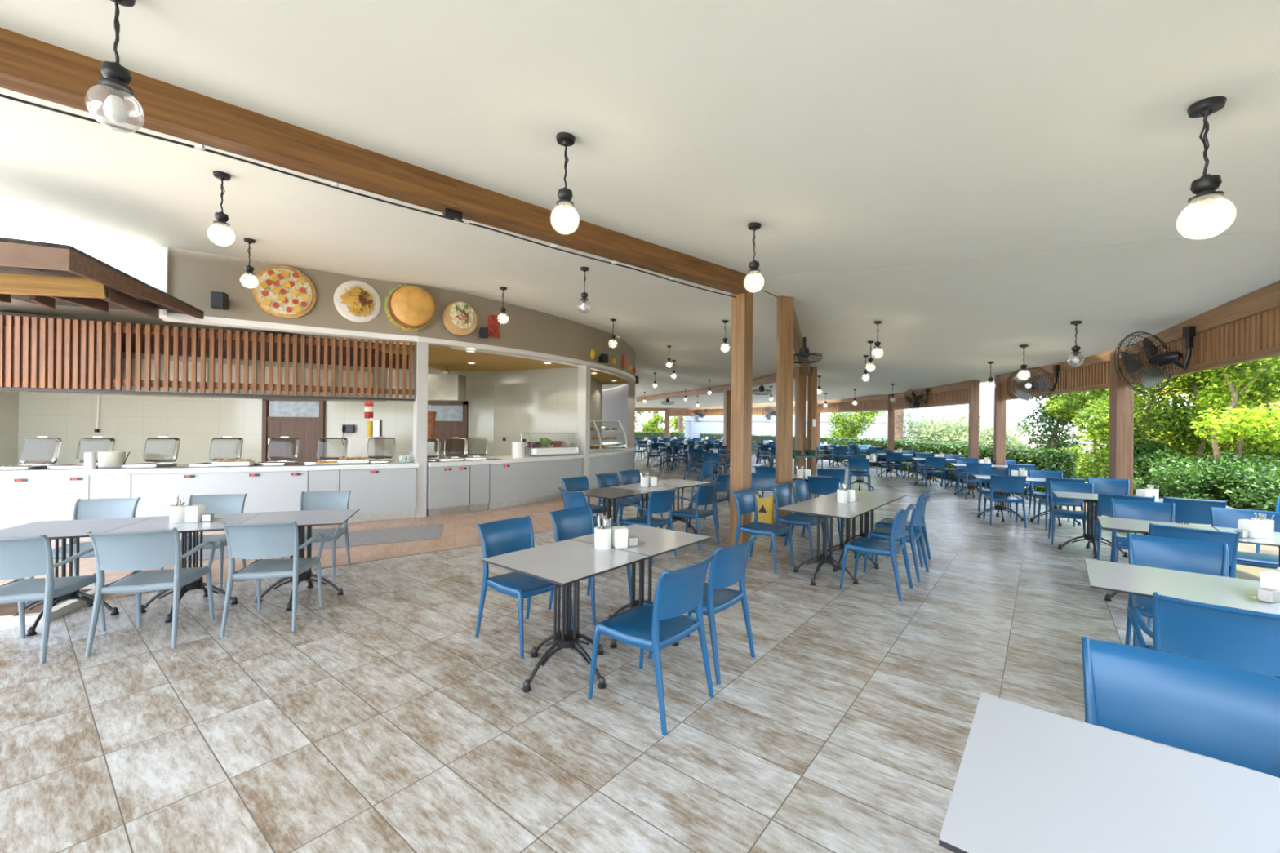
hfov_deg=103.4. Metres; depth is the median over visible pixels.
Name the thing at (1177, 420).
tree
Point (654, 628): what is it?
chair
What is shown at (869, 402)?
valance
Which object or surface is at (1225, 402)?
tree
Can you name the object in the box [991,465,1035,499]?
bistro table
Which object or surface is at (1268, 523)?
jar
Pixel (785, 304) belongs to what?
wooden post
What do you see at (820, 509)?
bistro table
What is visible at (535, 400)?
wall
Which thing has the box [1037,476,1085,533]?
chair
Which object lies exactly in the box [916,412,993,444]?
shrub
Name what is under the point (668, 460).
bistro table
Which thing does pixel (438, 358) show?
ceiling
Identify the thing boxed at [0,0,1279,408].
ceiling
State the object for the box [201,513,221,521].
holder
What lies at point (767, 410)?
wall fan
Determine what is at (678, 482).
bistro table
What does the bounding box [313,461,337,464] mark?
pan
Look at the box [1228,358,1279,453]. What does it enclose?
tree
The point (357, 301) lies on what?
sign
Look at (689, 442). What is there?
chair
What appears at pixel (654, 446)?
chair
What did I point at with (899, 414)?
palm tree
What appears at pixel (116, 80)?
pendant lamp
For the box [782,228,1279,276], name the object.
trim
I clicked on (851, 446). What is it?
chair
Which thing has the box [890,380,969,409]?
valance
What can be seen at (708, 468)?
chair
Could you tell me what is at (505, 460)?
countertop
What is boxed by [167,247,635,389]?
wall
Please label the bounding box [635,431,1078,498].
clipped hedge
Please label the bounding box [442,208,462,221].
loudspeaker
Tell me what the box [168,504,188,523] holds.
jar
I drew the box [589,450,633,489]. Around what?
counter
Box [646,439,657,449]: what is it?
chair
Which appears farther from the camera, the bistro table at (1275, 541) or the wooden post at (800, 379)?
the wooden post at (800, 379)
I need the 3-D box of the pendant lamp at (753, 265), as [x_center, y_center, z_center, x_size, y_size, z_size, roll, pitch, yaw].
[0.934,-1.369,4.135,0.166,0.556,0.166,1,0,-13]
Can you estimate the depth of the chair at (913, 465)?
14.79 m
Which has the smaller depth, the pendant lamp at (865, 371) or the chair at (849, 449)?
the pendant lamp at (865, 371)
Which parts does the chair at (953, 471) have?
seat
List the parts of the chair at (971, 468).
leg, leg, seat, backrest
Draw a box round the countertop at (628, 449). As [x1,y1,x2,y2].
[589,447,634,457]
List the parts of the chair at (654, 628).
leg, leg, seat, leg, backrest, leg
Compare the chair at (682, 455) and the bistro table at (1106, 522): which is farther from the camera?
the chair at (682, 455)
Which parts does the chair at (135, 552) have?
leg, backrest, leg, seat, leg, armrest, leg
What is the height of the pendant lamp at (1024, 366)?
0.556 m
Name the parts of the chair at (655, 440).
backrest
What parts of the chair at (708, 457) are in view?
backrest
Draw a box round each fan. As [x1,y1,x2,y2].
[661,398,674,404]
[691,408,706,422]
[752,385,771,395]
[762,405,776,421]
[793,337,822,364]
[904,388,928,409]
[1006,364,1059,404]
[1114,325,1195,393]
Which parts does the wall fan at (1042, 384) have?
arm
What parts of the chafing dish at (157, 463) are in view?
lid frame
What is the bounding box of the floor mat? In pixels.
[186,523,443,561]
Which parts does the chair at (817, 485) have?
leg, backrest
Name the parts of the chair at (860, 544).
leg, leg, seat, leg, backrest, leg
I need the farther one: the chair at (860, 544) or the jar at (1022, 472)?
the jar at (1022, 472)
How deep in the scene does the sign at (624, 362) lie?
12.59 m
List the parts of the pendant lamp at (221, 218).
globe, bulb, cord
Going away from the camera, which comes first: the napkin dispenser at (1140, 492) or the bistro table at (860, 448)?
the napkin dispenser at (1140, 492)
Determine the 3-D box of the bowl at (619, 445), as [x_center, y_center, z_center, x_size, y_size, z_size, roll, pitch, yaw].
[-0.519,0.554,13.938,0.400,0.140,0.400,1,0,0]
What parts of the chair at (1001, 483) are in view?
leg, leg, seat, backrest, leg, leg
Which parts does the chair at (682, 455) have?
seat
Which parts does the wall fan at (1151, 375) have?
motor, arm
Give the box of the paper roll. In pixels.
[84,452,95,469]
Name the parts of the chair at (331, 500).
leg, seat, backrest, leg, armrest, leg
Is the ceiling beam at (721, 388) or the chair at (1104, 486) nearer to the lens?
the chair at (1104, 486)
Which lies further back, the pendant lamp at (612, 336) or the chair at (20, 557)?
the pendant lamp at (612, 336)
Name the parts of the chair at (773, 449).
backrest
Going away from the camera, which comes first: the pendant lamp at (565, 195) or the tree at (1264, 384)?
the pendant lamp at (565, 195)
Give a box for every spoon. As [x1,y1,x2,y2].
[179,497,183,506]
[605,519,609,528]
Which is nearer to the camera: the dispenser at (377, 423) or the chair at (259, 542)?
the chair at (259, 542)
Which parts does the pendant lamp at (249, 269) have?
cord, bulb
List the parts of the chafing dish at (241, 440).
lid frame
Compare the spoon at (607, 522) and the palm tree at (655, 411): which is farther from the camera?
the palm tree at (655, 411)
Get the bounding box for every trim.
[0,387,413,400]
[155,244,168,317]
[160,312,635,391]
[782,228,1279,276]
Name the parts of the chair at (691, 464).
leg, seat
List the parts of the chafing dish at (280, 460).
lid frame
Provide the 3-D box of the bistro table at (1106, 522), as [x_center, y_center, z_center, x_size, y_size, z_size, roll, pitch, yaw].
[4.356,1.197,4.262,0.720,0.690,0.720,1,0,40]
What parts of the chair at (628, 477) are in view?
leg, backrest, seat, leg, leg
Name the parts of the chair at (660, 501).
armrest, seat, leg, backrest, leg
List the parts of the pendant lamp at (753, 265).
cord, bulb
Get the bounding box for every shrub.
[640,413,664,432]
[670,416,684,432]
[902,413,959,442]
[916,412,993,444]
[965,417,1039,448]
[1133,435,1239,506]
[1145,451,1273,508]
[1193,455,1279,511]
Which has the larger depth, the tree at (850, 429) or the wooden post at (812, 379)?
the tree at (850, 429)
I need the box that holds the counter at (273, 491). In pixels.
[131,471,308,517]
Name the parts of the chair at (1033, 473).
leg, leg, seat, backrest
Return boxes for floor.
[0,446,1275,852]
[0,474,663,599]
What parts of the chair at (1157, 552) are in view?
leg, leg, seat, backrest, leg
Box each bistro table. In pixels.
[0,516,155,636]
[106,512,262,622]
[239,508,359,611]
[481,538,649,693]
[570,524,711,648]
[576,487,651,521]
[609,483,684,528]
[639,444,656,461]
[657,479,713,533]
[658,447,676,466]
[684,449,706,471]
[701,453,728,479]
[709,448,730,470]
[724,463,767,497]
[758,445,768,463]
[775,501,873,585]
[791,474,832,502]
[804,494,891,569]
[819,444,832,460]
[827,448,847,466]
[828,490,906,556]
[843,459,876,490]
[860,448,876,466]
[875,453,904,477]
[902,453,924,478]
[911,457,941,486]
[938,693,1279,852]
[946,458,963,485]
[950,463,994,497]
[973,475,1031,522]
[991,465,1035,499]
[1026,477,1088,526]
[1052,491,1128,558]
[1084,558,1279,614]
[1097,515,1217,601]
[1154,497,1233,524]
[1212,526,1279,567]
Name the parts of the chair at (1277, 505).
leg, leg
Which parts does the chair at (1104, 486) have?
backrest, leg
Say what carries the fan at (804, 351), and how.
hanging from the ceiling beam at (797, 338)
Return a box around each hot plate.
[0,462,378,470]
[430,457,502,462]
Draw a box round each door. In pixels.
[261,399,325,462]
[426,400,467,457]
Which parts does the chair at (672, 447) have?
leg, seat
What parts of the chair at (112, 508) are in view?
seat, leg, backrest, leg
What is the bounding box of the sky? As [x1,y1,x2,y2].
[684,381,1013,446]
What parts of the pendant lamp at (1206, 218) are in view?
cord, bulb, globe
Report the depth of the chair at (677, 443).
21.51 m
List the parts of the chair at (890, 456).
leg, seat, backrest, leg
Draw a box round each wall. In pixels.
[0,391,18,466]
[17,360,493,465]
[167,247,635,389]
[493,365,577,457]
[590,377,602,446]
[601,381,635,470]
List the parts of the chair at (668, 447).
backrest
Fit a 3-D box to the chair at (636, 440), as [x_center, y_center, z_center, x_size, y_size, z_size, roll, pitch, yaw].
[-0.129,1.102,28.017,0.579,0.798,0.466,1,0,-34]
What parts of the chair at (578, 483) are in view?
leg, backrest, leg, seat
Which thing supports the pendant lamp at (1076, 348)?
hanging from the ceiling at (857, 135)
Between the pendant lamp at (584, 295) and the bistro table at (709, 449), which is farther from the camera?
the bistro table at (709, 449)
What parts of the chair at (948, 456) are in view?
leg, backrest, seat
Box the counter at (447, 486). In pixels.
[426,465,469,516]
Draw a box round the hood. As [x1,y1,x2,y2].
[427,365,466,401]
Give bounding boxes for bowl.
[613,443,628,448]
[792,449,801,455]
[804,449,816,455]
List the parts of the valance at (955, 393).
rail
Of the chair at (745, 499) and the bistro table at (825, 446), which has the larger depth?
the bistro table at (825, 446)
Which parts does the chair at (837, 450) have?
leg, seat, backrest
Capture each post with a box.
[664,408,670,438]
[723,385,730,463]
[729,291,753,546]
[774,295,794,536]
[794,366,806,474]
[806,366,817,483]
[816,400,820,460]
[887,394,894,470]
[968,380,979,487]
[993,375,1005,469]
[1108,348,1133,533]
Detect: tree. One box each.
[635,410,653,432]
[636,410,675,431]
[677,416,683,432]
[824,410,887,439]
[893,408,903,440]
[1017,392,1108,479]
[1039,390,1109,463]
[1044,388,1109,475]
[1062,379,1197,482]
[1103,364,1279,458]
[1106,355,1279,497]
[1169,357,1279,466]
[1177,356,1279,506]
[1182,357,1279,459]
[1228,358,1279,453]
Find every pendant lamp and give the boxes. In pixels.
[84,0,145,133]
[207,170,235,246]
[240,237,257,288]
[497,286,508,322]
[550,132,579,234]
[577,266,591,313]
[610,318,617,348]
[666,345,672,368]
[671,360,675,378]
[720,320,729,352]
[743,222,764,292]
[817,375,821,393]
[853,389,857,405]
[861,355,869,381]
[865,340,875,371]
[873,320,882,358]
[889,383,895,401]
[985,361,995,390]
[1017,344,1030,380]
[1066,320,1084,366]
[1176,96,1236,239]
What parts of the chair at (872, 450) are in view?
backrest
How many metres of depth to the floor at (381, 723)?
2.71 m
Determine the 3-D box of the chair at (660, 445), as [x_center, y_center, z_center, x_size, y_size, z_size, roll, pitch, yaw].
[1.012,1.113,19.604,0.466,0.798,0.579,1,0,-7]
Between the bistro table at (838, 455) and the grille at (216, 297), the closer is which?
the grille at (216, 297)
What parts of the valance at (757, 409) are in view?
rail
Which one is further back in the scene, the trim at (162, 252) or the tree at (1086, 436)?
the tree at (1086, 436)
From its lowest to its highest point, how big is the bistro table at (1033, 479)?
0.690 m
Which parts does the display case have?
glass frame, panel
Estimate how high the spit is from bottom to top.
1.900 m
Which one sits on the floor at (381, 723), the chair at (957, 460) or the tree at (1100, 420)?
the chair at (957, 460)
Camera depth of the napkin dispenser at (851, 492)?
5.50 m
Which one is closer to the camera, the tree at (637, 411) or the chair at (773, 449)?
the chair at (773, 449)
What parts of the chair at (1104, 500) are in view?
leg, leg, seat, backrest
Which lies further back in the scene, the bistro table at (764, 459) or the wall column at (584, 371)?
the bistro table at (764, 459)
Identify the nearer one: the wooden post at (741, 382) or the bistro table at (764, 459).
the wooden post at (741, 382)
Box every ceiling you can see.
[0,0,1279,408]
[0,297,453,349]
[373,346,628,384]
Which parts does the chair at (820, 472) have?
backrest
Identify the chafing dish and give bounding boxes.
[0,435,61,468]
[47,435,115,467]
[119,436,180,466]
[189,436,243,465]
[253,436,299,464]
[304,436,347,463]
[366,436,395,462]
[410,438,439,461]
[440,436,466,460]
[462,436,487,459]
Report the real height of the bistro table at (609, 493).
0.690 m
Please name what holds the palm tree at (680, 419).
on the ground
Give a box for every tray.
[212,458,254,466]
[212,461,254,466]
[336,456,368,463]
[336,458,368,463]
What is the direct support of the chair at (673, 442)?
on the floor at (381, 723)
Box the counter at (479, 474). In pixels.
[468,464,489,511]
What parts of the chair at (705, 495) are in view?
armrest, leg, armrest, seat, leg, backrest, leg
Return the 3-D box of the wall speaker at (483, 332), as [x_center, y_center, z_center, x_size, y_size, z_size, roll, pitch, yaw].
[-2.652,-1.562,8.553,0.124,0.174,0.218,1,0,-33]
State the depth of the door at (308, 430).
11.96 m
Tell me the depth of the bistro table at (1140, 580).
2.65 m
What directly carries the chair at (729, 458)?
on the floor at (381, 723)
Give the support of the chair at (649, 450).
on the floor at (381, 723)
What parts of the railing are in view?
handrail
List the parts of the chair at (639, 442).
backrest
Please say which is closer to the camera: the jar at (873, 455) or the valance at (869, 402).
the jar at (873, 455)
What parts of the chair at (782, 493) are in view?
leg, backrest, leg, seat, leg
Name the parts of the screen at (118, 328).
rail, rail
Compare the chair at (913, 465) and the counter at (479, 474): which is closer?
the counter at (479, 474)
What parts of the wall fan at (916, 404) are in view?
motor, arm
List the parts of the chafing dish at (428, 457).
lid frame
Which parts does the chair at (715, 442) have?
backrest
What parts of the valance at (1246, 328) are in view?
rail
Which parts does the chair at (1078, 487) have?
leg, leg, backrest, seat, leg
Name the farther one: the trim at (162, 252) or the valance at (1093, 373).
the valance at (1093, 373)
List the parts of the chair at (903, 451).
backrest, seat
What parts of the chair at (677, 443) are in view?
backrest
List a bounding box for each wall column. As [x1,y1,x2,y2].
[413,342,427,517]
[577,364,591,483]
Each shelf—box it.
[590,439,616,440]
[792,454,823,457]
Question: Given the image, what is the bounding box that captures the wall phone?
[341,424,354,444]
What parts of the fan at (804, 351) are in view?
motor, stem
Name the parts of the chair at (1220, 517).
leg, backrest, seat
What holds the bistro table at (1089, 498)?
on the floor at (381, 723)
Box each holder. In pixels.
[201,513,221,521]
[627,536,644,546]
[657,481,665,486]
[1234,528,1248,537]
[1248,587,1279,603]
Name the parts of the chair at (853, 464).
leg, backrest, seat, leg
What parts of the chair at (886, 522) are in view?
leg, seat, leg, backrest, leg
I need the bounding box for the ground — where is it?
[635,430,1279,581]
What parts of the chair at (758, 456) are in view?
seat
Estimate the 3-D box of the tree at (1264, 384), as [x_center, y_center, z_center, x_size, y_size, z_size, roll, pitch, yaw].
[12.956,-1.189,10.139,3.157,5.865,2.507,1,0,-3]
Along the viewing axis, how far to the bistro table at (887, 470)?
15.58 m
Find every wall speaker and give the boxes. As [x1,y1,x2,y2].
[210,291,229,310]
[479,327,488,338]
[599,353,608,363]
[635,375,638,383]
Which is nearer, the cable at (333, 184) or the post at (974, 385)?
the cable at (333, 184)
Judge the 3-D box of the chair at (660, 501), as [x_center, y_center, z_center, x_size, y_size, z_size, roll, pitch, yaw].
[0.103,1.104,5.807,0.579,0.798,0.574,1,0,39]
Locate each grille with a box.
[210,291,222,307]
[481,327,488,337]
[603,354,608,362]
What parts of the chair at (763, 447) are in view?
backrest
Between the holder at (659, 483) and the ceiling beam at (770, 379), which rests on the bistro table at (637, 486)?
the holder at (659, 483)
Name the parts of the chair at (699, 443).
backrest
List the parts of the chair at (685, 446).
backrest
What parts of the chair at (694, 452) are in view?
backrest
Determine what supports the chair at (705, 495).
on the floor at (381, 723)
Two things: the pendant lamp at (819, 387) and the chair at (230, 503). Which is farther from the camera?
the pendant lamp at (819, 387)
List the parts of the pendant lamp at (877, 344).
bulb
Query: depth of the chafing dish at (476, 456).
9.22 m
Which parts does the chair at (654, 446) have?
backrest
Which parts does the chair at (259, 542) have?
leg, backrest, leg, seat, leg, armrest, leg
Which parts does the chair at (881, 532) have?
leg, leg, seat, leg, backrest, leg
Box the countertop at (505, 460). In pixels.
[426,453,583,466]
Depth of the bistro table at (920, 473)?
15.45 m
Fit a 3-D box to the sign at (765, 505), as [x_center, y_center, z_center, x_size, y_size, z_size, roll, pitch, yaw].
[1.730,1.230,7.085,0.270,0.529,0.261,1,0,25]
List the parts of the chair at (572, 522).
leg, backrest, leg, leg, leg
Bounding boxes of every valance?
[668,402,795,416]
[817,394,888,413]
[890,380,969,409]
[997,350,1110,400]
[1119,281,1279,386]
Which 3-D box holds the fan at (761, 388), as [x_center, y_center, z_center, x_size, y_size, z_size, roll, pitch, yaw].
[4.212,-1.321,17.500,0.669,0.497,0.665,1,0,0]
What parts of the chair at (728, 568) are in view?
leg, leg, leg, seat, backrest, leg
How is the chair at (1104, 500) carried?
on the floor at (381, 723)
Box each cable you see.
[0,93,735,297]
[94,394,98,432]
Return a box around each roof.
[0,236,204,319]
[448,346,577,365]
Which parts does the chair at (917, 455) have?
leg, backrest, seat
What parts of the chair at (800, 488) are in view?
leg, backrest, leg, seat, leg, leg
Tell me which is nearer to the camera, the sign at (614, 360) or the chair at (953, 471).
the sign at (614, 360)
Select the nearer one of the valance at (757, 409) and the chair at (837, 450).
the chair at (837, 450)
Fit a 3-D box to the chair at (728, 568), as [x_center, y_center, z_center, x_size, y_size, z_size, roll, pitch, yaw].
[0.424,1.107,3.261,0.579,0.798,0.466,1,0,39]
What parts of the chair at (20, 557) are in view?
leg, backrest, leg, seat, armrest, leg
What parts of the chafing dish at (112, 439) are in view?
lid frame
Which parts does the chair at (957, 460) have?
leg, seat, backrest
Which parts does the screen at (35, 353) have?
rail, rail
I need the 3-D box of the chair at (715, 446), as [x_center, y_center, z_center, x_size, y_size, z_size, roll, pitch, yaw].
[2.921,1.131,18.412,0.466,0.798,0.579,1,0,9]
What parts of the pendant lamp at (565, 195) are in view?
globe, bulb, cord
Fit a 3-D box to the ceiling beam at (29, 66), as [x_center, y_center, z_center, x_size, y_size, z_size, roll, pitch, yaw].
[-4.295,-1.751,1.251,7.707,0.220,0.171,1,0,-41]
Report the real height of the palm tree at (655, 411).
3.170 m
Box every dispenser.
[185,504,204,522]
[373,419,382,436]
[611,525,627,548]
[648,475,657,486]
[803,469,810,477]
[846,488,854,502]
[1010,470,1017,475]
[1135,488,1151,497]
[1237,519,1264,538]
[1259,570,1279,601]
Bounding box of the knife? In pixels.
[597,515,599,528]
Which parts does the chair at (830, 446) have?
backrest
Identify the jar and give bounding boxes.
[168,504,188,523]
[594,525,611,550]
[640,472,648,487]
[795,466,804,477]
[836,488,848,502]
[870,453,875,461]
[938,452,944,457]
[984,457,991,463]
[1017,467,1027,479]
[1145,484,1159,501]
[1250,512,1274,537]
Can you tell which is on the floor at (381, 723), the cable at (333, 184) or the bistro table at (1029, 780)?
the bistro table at (1029, 780)
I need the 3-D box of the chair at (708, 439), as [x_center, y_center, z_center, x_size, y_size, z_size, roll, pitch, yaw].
[4.339,1.145,31.163,0.466,0.798,0.579,1,0,-6]
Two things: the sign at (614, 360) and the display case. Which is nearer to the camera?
the display case
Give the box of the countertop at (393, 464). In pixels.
[0,460,418,476]
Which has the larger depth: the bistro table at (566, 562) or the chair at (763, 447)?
the chair at (763, 447)
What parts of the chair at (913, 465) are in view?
leg, seat, backrest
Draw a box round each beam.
[0,26,457,212]
[453,179,748,294]
[635,386,724,401]
[635,408,665,410]
[726,369,808,391]
[793,308,810,375]
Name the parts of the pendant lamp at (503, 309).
bulb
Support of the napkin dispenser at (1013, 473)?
on the bistro table at (1000, 506)
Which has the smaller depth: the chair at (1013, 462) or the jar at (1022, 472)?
the jar at (1022, 472)
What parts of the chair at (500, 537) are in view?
leg, backrest, leg, seat, leg, leg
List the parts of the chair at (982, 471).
leg, leg, backrest, seat, leg, leg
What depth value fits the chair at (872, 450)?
19.07 m
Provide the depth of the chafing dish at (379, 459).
8.29 m
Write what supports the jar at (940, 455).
on the bistro table at (929, 477)
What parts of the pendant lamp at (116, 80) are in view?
globe, bulb, cord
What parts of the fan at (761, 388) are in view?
motor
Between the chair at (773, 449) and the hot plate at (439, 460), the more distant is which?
the chair at (773, 449)
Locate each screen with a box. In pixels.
[0,315,121,391]
[104,321,414,398]
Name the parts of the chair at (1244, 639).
armrest, leg, leg, seat, backrest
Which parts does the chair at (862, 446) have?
backrest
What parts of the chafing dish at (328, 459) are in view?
lid frame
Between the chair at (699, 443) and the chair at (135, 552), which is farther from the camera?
the chair at (699, 443)
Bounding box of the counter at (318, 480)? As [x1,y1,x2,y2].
[308,469,340,491]
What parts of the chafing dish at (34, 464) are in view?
lid frame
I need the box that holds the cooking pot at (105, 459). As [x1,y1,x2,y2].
[97,451,125,466]
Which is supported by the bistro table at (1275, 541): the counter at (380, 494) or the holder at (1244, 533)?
the holder at (1244, 533)
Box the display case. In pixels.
[521,432,579,455]
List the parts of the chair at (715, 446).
backrest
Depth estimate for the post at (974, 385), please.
12.81 m
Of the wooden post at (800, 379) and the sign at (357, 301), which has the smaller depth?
the sign at (357, 301)
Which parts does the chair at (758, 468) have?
backrest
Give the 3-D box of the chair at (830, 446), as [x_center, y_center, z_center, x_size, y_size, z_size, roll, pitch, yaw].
[7.891,1.179,20.385,0.466,0.798,0.579,1,0,17]
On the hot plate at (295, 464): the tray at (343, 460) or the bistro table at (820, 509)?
the tray at (343, 460)
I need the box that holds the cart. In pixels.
[791,451,823,482]
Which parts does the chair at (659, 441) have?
backrest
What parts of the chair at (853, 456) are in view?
backrest, seat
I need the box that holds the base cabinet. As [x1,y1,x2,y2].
[0,475,89,529]
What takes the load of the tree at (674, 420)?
on the ground
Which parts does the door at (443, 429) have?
panel, pane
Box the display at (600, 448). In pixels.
[590,419,626,452]
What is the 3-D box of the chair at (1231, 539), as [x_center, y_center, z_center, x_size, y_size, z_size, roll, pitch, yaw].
[4.202,1.144,3.886,0.466,0.798,0.579,1,0,40]
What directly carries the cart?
on the floor at (381, 723)
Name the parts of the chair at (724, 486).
seat, leg, backrest, leg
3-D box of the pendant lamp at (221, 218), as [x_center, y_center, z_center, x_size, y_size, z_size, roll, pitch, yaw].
[-3.232,-1.669,3.908,0.166,0.556,0.166,1,0,36]
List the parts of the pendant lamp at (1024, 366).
bulb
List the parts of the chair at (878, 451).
leg, backrest, seat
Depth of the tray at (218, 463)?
7.11 m
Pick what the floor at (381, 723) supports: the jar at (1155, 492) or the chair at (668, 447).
the chair at (668, 447)
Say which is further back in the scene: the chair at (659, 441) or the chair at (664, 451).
the chair at (659, 441)
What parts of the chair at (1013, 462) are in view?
backrest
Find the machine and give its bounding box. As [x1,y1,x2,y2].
[349,419,384,459]
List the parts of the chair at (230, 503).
leg, seat, backrest, leg, leg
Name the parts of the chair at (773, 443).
backrest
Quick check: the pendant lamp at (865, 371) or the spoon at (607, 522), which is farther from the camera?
the pendant lamp at (865, 371)
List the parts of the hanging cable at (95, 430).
cord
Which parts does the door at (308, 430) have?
panel, pane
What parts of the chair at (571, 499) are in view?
backrest, leg, seat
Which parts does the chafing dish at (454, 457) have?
lid frame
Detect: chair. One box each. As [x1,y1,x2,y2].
[0,533,106,664]
[25,497,140,603]
[84,527,215,657]
[156,493,247,594]
[219,520,324,636]
[278,490,351,584]
[475,515,573,658]
[547,505,631,626]
[558,487,617,527]
[560,475,612,521]
[587,553,716,735]
[594,472,640,523]
[617,469,662,522]
[619,487,678,564]
[634,444,645,461]
[635,438,644,453]
[637,441,651,459]
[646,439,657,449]
[646,444,661,466]
[648,442,662,460]
[648,534,757,684]
[653,441,667,460]
[657,440,666,453]
[658,444,672,465]
[662,445,679,467]
[666,481,720,551]
[668,440,678,445]
[671,446,687,471]
[675,442,684,462]
[675,444,691,464]
[680,462,716,503]
[682,444,695,464]
[685,440,694,444]
[685,449,705,479]
[688,445,702,470]
[688,448,703,472]
[688,474,729,528]
[697,442,709,452]
[702,443,714,460]
[702,452,722,479]
[707,438,715,442]
[708,449,725,477]
[714,440,723,445]
[714,445,726,464]
[724,457,730,474]
[730,488,794,573]
[751,472,775,502]
[753,440,765,456]
[755,445,771,466]
[755,465,775,497]
[757,443,769,462]
[760,444,772,463]
[768,441,775,452]
[768,483,822,557]
[771,447,775,466]
[788,479,840,548]
[806,475,844,529]
[814,467,845,497]
[816,444,830,466]
[819,442,829,454]
[829,444,842,465]
[832,446,846,467]
[839,503,915,600]
[844,445,861,466]
[846,444,856,457]
[847,445,857,457]
[847,457,870,491]
[849,454,867,481]
[858,444,872,465]
[862,496,932,582]
[868,446,881,462]
[871,489,933,567]
[875,449,896,474]
[880,452,902,479]
[900,450,920,476]
[907,452,930,479]
[915,453,936,484]
[921,456,946,488]
[942,454,965,484]
[951,457,977,489]
[955,457,982,495]
[961,462,991,499]
[977,467,1011,517]
[982,474,1026,528]
[991,459,1022,497]
[1007,463,1035,500]
[1028,469,1069,522]
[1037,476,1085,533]
[1048,480,1097,545]
[1081,635,1279,777]
[1087,476,1137,534]
[1093,492,1155,559]
[1110,498,1174,562]
[1124,533,1228,647]
[1126,591,1279,743]
[1147,523,1240,627]
[1163,496,1227,524]
[1208,506,1279,568]
[1255,494,1279,553]
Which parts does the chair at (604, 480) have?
leg, backrest, leg, seat, leg, leg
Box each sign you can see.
[252,266,315,319]
[333,280,381,322]
[384,283,435,331]
[442,301,476,335]
[487,314,499,337]
[590,347,595,359]
[612,356,616,364]
[622,354,626,368]
[752,493,774,524]
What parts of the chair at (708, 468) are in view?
armrest, leg, armrest, backrest, leg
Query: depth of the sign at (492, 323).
8.75 m
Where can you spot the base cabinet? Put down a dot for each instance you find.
(24, 500)
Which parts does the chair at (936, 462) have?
leg, seat, backrest, leg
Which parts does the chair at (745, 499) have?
leg, backrest, leg, seat, leg, leg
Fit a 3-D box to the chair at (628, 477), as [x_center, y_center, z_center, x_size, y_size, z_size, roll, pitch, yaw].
[-0.003,1.103,7.867,0.579,0.798,0.466,1,0,39]
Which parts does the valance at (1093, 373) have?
rail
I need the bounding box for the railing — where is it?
[1036,441,1106,452]
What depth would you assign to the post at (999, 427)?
11.54 m
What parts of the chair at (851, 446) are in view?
backrest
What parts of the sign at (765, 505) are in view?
panel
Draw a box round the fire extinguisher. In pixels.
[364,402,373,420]
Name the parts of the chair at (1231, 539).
leg, backrest, leg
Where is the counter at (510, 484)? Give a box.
[488,457,582,509]
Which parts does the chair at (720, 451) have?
backrest, seat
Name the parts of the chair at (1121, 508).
leg, leg, seat, backrest, leg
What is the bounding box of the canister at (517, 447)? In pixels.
[511,441,524,458]
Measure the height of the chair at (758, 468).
0.798 m
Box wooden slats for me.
[0,311,408,402]
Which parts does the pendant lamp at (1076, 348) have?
bulb, cord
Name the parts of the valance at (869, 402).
rail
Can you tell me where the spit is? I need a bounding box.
[409,404,448,459]
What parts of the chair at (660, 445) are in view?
backrest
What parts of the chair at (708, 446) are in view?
backrest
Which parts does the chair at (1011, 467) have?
backrest, leg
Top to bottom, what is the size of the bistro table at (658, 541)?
0.690 m
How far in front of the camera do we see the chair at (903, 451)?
16.14 m
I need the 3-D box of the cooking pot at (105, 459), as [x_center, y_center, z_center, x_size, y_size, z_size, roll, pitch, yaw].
[-7.153,0.450,6.851,0.260,0.200,0.260,1,0,0]
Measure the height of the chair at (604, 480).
0.798 m
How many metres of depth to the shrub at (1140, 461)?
10.65 m
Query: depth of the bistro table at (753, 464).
10.76 m
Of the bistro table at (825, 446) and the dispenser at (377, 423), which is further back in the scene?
the bistro table at (825, 446)
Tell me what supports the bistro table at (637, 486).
on the floor at (381, 723)
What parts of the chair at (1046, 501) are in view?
leg, leg, seat, backrest, leg, leg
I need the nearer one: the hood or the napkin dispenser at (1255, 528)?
the napkin dispenser at (1255, 528)
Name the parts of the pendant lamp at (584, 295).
bulb, cord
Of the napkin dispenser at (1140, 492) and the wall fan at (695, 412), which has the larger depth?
the wall fan at (695, 412)
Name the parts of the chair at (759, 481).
backrest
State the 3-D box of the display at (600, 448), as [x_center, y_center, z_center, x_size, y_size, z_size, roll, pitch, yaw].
[-1.112,0.241,12.057,0.550,0.755,1.760,1,0,44]
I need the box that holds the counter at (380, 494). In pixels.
[340,467,416,522]
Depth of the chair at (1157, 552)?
3.30 m
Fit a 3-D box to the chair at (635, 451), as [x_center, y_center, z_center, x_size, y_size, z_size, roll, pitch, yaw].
[-0.116,1.102,21.684,0.579,0.798,0.466,1,0,-19]

